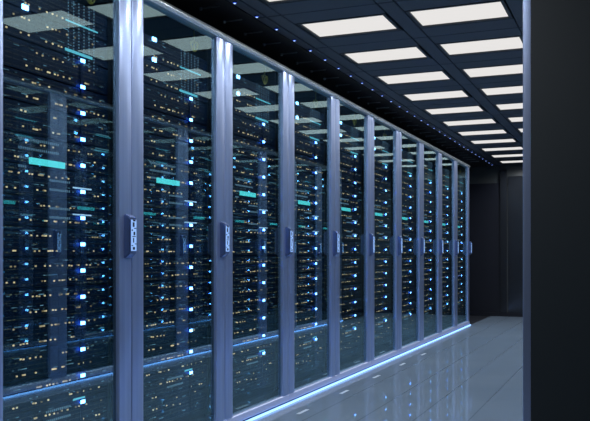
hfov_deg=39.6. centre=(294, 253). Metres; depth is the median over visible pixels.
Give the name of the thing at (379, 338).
server
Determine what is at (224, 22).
ceiling bar
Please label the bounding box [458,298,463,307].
server
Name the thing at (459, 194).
server
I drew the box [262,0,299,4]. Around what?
recessed light
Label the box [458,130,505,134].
diffuser
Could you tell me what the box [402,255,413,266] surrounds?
server
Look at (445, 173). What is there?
server
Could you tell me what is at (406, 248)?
server
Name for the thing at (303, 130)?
server
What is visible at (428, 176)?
server
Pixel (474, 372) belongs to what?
floor
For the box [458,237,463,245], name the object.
server
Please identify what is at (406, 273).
server
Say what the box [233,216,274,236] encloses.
server
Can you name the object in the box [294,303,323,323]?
server
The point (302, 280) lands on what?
server
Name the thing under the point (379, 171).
server
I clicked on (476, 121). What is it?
diffuser
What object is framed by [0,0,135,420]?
tall cabinet
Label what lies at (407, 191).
server
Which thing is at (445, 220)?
server
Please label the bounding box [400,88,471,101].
recessed light
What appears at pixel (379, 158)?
server
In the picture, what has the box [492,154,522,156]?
diffuser
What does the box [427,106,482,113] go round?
diffuser
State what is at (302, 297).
server
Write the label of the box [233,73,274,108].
server
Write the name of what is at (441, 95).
diffuser
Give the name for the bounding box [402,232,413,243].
server
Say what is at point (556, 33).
wall
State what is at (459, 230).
server
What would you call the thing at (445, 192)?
server
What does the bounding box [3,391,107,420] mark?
server
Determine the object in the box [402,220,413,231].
server
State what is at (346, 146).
server
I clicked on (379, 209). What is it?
server
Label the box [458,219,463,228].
server
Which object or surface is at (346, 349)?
server
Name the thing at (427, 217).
server
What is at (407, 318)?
server
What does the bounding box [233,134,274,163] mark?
server
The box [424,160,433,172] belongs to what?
server
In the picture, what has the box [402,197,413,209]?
server
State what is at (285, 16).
ceiling tiles
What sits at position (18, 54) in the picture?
server
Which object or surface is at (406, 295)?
server
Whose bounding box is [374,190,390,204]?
server
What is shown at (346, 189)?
server
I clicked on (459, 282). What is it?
server
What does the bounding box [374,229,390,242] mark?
server
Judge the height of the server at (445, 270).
0.107 m
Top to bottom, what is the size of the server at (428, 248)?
0.107 m
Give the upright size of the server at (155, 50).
0.112 m
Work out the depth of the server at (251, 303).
4.78 m
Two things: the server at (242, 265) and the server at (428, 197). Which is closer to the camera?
the server at (242, 265)
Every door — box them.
[469,183,499,312]
[508,176,522,312]
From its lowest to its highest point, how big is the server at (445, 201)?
0.107 m
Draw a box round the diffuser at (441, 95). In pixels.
[405,91,467,100]
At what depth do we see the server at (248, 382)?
4.78 m
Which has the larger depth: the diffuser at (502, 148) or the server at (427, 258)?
the diffuser at (502, 148)
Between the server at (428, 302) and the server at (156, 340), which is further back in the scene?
the server at (428, 302)
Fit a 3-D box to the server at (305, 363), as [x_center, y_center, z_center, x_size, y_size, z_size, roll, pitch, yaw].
[-0.240,0.746,5.701,0.697,0.107,0.671,0,0,22]
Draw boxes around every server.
[3,0,107,41]
[3,2,107,68]
[3,34,107,95]
[3,66,107,121]
[3,98,108,148]
[3,130,108,175]
[3,162,107,201]
[3,194,107,228]
[3,226,107,255]
[3,257,107,287]
[3,284,107,319]
[3,311,107,351]
[3,337,107,383]
[3,364,107,415]
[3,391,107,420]
[94,418,107,420]
[143,33,206,81]
[143,58,206,103]
[143,83,206,124]
[143,108,206,146]
[143,133,207,168]
[143,157,206,190]
[143,182,206,211]
[143,207,206,233]
[143,232,206,255]
[143,257,206,280]
[143,278,206,305]
[143,300,206,329]
[143,322,206,354]
[143,343,206,379]
[143,365,206,404]
[143,387,206,420]
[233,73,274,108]
[233,94,274,127]
[233,114,274,145]
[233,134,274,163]
[233,155,275,181]
[233,175,275,200]
[233,196,274,218]
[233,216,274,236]
[233,236,274,254]
[233,256,274,275]
[233,274,274,295]
[233,293,274,315]
[233,311,274,336]
[233,329,274,356]
[233,347,274,376]
[233,366,274,397]
[294,101,323,128]
[294,118,323,144]
[294,135,323,160]
[294,153,323,175]
[294,170,324,191]
[294,187,323,207]
[294,204,323,223]
[294,222,323,238]
[294,239,323,254]
[294,256,323,271]
[294,272,323,289]
[294,287,323,306]
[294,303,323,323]
[294,319,323,340]
[294,335,323,358]
[294,350,323,375]
[340,121,360,143]
[340,137,360,157]
[340,152,360,171]
[340,166,360,185]
[340,181,360,199]
[340,196,361,212]
[340,211,360,226]
[340,226,360,240]
[340,241,360,254]
[340,256,360,269]
[340,270,360,284]
[340,283,360,299]
[340,297,360,314]
[340,311,360,329]
[340,325,360,343]
[340,339,360,358]
[374,137,390,155]
[374,150,390,167]
[374,163,390,180]
[374,177,390,192]
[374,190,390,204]
[374,203,390,217]
[374,216,390,229]
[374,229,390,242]
[374,242,390,254]
[374,256,390,267]
[374,268,390,280]
[374,280,390,293]
[374,293,390,307]
[374,305,390,320]
[374,317,390,333]
[374,330,390,346]
[402,150,413,165]
[402,161,413,176]
[402,173,413,187]
[402,185,413,198]
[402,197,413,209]
[402,208,413,220]
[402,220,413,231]
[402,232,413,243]
[402,244,413,254]
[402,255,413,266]
[402,267,413,277]
[402,278,413,289]
[402,289,413,301]
[402,300,413,313]
[402,311,413,324]
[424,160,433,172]
[424,170,433,182]
[424,181,433,193]
[424,191,433,203]
[424,202,433,213]
[424,213,433,223]
[424,223,433,233]
[424,234,433,244]
[424,245,433,254]
[424,255,433,264]
[424,265,433,275]
[424,276,433,286]
[424,286,433,296]
[424,296,433,307]
[424,306,433,318]
[442,168,449,179]
[442,177,449,188]
[442,187,449,198]
[442,197,449,207]
[442,207,449,216]
[442,216,449,226]
[442,226,449,235]
[442,236,449,244]
[442,246,449,254]
[442,255,449,263]
[442,265,449,273]
[442,274,449,283]
[442,283,449,293]
[442,293,449,302]
[442,302,449,312]
[442,311,449,322]
[458,175,463,184]
[458,184,463,193]
[458,193,463,202]
[458,202,463,210]
[458,211,463,219]
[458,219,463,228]
[458,228,463,236]
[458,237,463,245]
[458,246,463,254]
[458,255,463,263]
[458,264,463,271]
[458,272,463,280]
[458,281,463,289]
[458,290,463,298]
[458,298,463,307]
[458,307,463,316]
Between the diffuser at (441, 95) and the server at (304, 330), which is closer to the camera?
the server at (304, 330)
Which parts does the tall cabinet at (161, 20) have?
frame post, header rail, cable coil, frame post, handle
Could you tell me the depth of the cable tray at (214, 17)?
5.70 m
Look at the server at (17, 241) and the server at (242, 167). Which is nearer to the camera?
the server at (17, 241)
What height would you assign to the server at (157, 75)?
0.108 m
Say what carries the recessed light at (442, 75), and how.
in the ceiling
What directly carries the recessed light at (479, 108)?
in the ceiling
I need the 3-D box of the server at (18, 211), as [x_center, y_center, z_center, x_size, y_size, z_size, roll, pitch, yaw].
[-1.237,-0.159,3.285,0.702,0.107,0.671,0,0,22]
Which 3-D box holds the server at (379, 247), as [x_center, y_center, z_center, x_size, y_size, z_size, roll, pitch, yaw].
[0.428,-0.045,7.310,0.702,0.107,0.671,0,0,22]
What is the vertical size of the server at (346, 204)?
0.108 m
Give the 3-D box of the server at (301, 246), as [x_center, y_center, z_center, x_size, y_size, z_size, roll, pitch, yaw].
[-0.238,-0.045,5.700,0.702,0.107,0.671,0,0,22]
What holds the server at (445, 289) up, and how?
in the tall cabinet at (446, 327)
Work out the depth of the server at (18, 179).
3.13 m
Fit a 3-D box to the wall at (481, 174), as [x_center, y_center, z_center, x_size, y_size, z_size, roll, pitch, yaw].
[4.004,-0.247,12.033,4.800,2.369,0.100,0,0,22]
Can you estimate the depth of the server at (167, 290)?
3.96 m
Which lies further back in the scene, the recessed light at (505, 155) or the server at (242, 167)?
the recessed light at (505, 155)
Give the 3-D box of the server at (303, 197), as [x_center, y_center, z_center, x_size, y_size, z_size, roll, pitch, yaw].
[-0.238,-0.385,5.700,0.702,0.108,0.671,0,0,22]
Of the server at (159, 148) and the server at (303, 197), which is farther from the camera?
the server at (303, 197)
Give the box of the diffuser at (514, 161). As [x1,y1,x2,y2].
[500,160,522,162]
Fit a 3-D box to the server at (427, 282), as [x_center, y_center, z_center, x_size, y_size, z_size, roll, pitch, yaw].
[1.092,0.293,8.921,0.697,0.107,0.671,0,0,22]
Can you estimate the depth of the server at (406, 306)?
8.06 m
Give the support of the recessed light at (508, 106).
in the ceiling
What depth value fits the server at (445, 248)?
9.72 m
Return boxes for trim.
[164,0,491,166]
[500,170,506,312]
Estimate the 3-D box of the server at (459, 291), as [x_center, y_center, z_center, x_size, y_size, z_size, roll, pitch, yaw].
[1.758,0.519,10.531,0.697,0.107,0.671,0,0,22]
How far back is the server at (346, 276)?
6.41 m
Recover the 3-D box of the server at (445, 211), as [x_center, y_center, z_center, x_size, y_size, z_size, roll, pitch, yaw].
[1.427,-0.497,9.725,0.702,0.107,0.671,0,0,22]
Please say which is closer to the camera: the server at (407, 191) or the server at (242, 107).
the server at (242, 107)
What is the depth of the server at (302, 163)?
5.60 m
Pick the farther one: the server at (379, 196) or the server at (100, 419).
the server at (379, 196)
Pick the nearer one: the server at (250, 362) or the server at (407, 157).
the server at (250, 362)
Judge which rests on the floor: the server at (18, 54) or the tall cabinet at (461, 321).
the tall cabinet at (461, 321)
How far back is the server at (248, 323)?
4.78 m
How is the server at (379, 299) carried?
in the tall cabinet at (382, 352)
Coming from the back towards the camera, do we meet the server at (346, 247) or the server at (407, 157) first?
the server at (407, 157)
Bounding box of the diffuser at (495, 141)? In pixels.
[471,139,515,143]
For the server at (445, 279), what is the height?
0.107 m
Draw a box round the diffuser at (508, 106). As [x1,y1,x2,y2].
[497,103,522,109]
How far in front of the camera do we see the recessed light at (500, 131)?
9.04 m
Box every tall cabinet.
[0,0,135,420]
[131,0,228,420]
[225,34,292,420]
[289,69,338,402]
[335,94,374,382]
[371,112,402,366]
[399,128,424,354]
[422,140,442,345]
[440,150,458,337]
[456,159,471,330]
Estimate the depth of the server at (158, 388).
3.95 m
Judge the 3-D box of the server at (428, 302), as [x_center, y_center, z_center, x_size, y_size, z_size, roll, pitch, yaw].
[1.092,0.519,8.921,0.697,0.107,0.671,0,0,22]
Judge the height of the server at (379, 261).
0.107 m
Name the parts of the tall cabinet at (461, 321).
frame post, header rail, rail, frame post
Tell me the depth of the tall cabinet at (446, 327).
9.90 m
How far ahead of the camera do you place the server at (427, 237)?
8.88 m
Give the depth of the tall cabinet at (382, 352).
7.48 m
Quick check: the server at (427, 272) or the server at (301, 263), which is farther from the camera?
the server at (427, 272)
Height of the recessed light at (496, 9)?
0.029 m
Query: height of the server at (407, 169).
0.108 m
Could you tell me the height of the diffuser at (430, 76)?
0.012 m
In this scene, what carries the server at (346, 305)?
in the tall cabinet at (345, 109)
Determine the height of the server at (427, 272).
0.107 m
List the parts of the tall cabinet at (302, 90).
frame post, rail, header rail, cable coil, frame post, handle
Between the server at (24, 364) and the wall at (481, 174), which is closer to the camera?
the server at (24, 364)
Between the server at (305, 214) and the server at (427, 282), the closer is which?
the server at (305, 214)
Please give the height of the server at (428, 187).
0.108 m
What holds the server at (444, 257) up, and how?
in the tall cabinet at (446, 327)
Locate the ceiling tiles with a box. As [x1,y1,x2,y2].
[227,0,522,165]
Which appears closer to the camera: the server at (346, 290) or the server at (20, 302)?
the server at (20, 302)
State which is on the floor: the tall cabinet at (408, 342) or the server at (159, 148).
the tall cabinet at (408, 342)
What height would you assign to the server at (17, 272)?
0.107 m
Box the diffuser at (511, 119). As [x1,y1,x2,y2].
[509,117,522,121]
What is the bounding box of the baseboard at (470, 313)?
[469,312,522,316]
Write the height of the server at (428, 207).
0.107 m
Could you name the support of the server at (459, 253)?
in the tall cabinet at (461, 321)
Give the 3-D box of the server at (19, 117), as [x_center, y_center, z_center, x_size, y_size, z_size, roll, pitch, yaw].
[-1.237,-0.497,3.285,0.702,0.107,0.671,0,0,22]
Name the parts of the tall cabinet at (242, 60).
frame post, rail, header rail, cable coil, frame post, handle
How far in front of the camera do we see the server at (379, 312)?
7.22 m
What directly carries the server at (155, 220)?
in the tall cabinet at (161, 20)
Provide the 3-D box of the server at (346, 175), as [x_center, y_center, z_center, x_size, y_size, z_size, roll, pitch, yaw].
[0.093,-0.611,6.506,0.697,0.107,0.671,0,0,22]
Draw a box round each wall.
[469,165,522,312]
[523,0,589,420]
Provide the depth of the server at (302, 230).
5.60 m
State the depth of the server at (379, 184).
7.22 m
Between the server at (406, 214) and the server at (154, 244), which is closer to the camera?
the server at (154, 244)
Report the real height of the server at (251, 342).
0.107 m
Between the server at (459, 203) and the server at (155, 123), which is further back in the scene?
the server at (459, 203)
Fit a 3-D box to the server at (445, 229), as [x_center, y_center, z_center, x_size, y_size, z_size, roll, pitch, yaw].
[1.427,-0.272,9.725,0.702,0.107,0.671,0,0,22]
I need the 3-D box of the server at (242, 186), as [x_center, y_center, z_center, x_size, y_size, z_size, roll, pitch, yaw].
[-0.571,-0.385,4.895,0.702,0.108,0.671,0,0,22]
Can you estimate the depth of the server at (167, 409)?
3.98 m
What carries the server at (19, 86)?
in the tall cabinet at (121, 229)
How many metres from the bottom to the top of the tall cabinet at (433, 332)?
2.111 m
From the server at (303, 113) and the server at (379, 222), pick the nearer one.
the server at (303, 113)
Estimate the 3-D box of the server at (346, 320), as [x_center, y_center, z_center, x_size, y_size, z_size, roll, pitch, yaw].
[0.093,0.519,6.506,0.697,0.107,0.671,0,0,22]
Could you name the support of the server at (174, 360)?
in the tall cabinet at (161, 20)
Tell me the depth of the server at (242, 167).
4.78 m
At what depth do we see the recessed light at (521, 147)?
10.51 m
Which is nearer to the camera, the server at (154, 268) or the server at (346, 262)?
the server at (154, 268)
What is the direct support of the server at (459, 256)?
in the tall cabinet at (461, 321)
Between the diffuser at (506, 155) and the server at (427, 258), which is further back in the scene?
the diffuser at (506, 155)
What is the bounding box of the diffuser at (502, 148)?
[483,147,522,150]
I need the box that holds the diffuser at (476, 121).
[444,119,495,125]
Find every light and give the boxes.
[22,4,28,10]
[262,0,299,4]
[297,12,401,38]
[340,44,430,64]
[374,69,453,85]
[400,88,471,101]
[405,0,512,27]
[422,105,485,115]
[436,34,522,56]
[441,118,498,126]
[456,128,508,135]
[460,63,522,78]
[469,138,517,144]
[478,85,522,96]
[480,146,522,151]
[489,154,522,157]
[493,102,522,110]
[498,160,522,163]
[506,116,522,122]
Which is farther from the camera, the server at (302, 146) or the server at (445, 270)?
the server at (445, 270)
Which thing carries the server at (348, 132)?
in the tall cabinet at (345, 109)
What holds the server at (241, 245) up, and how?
in the tall cabinet at (242, 60)
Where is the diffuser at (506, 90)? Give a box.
[482,86,522,94]
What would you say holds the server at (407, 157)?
in the tall cabinet at (408, 342)
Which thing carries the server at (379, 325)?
in the tall cabinet at (382, 352)
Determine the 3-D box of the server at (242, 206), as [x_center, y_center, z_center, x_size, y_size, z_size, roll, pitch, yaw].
[-0.571,-0.272,4.895,0.702,0.107,0.671,0,0,22]
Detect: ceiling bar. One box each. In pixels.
[199,5,218,10]
[222,19,241,23]
[244,31,262,35]
[263,42,280,45]
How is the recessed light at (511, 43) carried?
in the ceiling
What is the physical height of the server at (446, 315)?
0.107 m
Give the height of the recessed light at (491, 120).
0.029 m
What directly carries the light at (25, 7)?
attached to the server at (71, 14)
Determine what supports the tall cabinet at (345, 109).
on the floor
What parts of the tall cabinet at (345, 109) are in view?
frame post, header rail, rail, cable coil, frame post, handle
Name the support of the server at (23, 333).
in the tall cabinet at (121, 229)
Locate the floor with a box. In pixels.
[243,316,522,420]
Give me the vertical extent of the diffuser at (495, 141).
0.012 m
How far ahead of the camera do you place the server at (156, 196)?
3.96 m
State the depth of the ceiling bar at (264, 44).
5.17 m
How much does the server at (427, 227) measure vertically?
0.107 m
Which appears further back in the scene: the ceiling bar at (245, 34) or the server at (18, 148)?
the ceiling bar at (245, 34)
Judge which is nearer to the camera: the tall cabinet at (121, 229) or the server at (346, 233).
the tall cabinet at (121, 229)
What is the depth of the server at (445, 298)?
9.67 m
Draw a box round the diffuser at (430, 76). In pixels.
[379,71,448,83]
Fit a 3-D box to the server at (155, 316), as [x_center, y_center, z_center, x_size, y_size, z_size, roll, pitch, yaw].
[-0.906,0.293,4.091,0.697,0.107,0.671,0,0,22]
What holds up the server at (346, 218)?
in the tall cabinet at (345, 109)
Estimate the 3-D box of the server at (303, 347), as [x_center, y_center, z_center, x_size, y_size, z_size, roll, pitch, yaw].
[-0.238,0.630,5.700,0.702,0.112,0.671,0,0,22]
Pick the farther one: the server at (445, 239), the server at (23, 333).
the server at (445, 239)
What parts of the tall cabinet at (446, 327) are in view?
frame post, header rail, rail, frame post, handle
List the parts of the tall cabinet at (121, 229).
frame post, frame post, handle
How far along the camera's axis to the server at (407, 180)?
8.05 m
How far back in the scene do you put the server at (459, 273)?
10.51 m
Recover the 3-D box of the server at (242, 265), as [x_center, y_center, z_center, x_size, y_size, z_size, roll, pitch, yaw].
[-0.573,0.068,4.896,0.697,0.107,0.671,0,0,22]
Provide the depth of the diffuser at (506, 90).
6.72 m
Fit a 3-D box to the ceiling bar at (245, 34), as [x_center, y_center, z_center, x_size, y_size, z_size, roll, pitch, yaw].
[-0.252,-1.325,4.918,0.125,0.014,0.020,0,0,22]
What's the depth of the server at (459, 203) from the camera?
10.51 m
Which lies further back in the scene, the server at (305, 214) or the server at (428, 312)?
the server at (428, 312)
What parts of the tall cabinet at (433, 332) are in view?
frame post, rail, header rail, frame post, handle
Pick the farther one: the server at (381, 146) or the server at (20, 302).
the server at (381, 146)
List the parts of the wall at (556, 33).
frame post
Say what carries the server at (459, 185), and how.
in the tall cabinet at (461, 321)
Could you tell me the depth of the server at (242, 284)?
4.78 m
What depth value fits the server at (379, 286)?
7.22 m
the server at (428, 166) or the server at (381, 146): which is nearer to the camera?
the server at (381, 146)
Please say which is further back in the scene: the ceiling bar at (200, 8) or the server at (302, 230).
the server at (302, 230)
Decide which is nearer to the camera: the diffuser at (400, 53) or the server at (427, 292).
the diffuser at (400, 53)
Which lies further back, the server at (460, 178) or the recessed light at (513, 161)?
the recessed light at (513, 161)
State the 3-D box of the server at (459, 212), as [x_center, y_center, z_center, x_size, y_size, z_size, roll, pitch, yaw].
[1.760,-0.497,10.530,0.702,0.107,0.671,0,0,22]
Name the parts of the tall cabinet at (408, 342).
frame post, rail, header rail, frame post, handle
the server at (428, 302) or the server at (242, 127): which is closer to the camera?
the server at (242, 127)
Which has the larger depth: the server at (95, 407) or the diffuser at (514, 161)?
the diffuser at (514, 161)
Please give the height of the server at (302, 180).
0.107 m
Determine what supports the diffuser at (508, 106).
attached to the recessed light at (508, 106)
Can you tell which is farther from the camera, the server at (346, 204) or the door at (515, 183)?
the door at (515, 183)
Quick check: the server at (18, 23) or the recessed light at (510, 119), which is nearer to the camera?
the server at (18, 23)
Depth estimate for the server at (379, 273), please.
7.23 m
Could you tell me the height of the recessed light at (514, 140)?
0.029 m
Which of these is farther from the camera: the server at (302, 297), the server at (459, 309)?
the server at (459, 309)
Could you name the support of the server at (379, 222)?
in the tall cabinet at (382, 352)
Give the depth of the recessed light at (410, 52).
5.53 m
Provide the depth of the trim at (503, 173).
12.28 m
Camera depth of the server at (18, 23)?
3.13 m
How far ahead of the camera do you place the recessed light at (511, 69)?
6.02 m
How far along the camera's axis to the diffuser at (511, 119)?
8.16 m
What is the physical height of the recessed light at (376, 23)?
0.029 m
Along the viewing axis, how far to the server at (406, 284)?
8.07 m
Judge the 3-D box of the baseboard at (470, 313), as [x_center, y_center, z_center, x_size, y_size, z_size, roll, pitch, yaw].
[3.975,0.909,11.964,4.600,0.055,0.050,0,0,22]
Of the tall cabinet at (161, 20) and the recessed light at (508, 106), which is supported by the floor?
the tall cabinet at (161, 20)
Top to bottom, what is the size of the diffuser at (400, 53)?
0.012 m
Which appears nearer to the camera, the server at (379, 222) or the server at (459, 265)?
the server at (379, 222)
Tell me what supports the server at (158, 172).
in the tall cabinet at (161, 20)
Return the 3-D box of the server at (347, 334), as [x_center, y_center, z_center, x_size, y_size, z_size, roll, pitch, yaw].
[0.095,0.630,6.505,0.702,0.112,0.671,0,0,22]
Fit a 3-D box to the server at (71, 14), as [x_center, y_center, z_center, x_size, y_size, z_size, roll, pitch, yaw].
[-1.237,-0.947,3.285,0.702,0.112,0.671,0,0,22]
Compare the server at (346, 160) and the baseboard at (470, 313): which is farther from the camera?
the baseboard at (470, 313)
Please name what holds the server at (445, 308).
in the tall cabinet at (446, 327)
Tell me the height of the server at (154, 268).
0.107 m
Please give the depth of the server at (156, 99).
3.95 m
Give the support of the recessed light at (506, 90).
in the ceiling
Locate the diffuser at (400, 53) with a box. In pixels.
[346,47,425,62]
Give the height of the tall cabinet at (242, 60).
2.111 m
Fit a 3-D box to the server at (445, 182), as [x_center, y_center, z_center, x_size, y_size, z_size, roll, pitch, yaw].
[1.427,-0.837,9.725,0.702,0.108,0.671,0,0,22]
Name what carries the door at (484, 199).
in the wall at (481, 174)
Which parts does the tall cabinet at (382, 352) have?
frame post, rail, header rail, frame post, handle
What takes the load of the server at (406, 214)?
in the tall cabinet at (408, 342)
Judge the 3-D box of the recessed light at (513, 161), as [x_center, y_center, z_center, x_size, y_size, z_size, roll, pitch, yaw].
[3.225,-1.347,11.831,0.530,0.029,0.354,0,0,22]
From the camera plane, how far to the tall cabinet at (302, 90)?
5.87 m

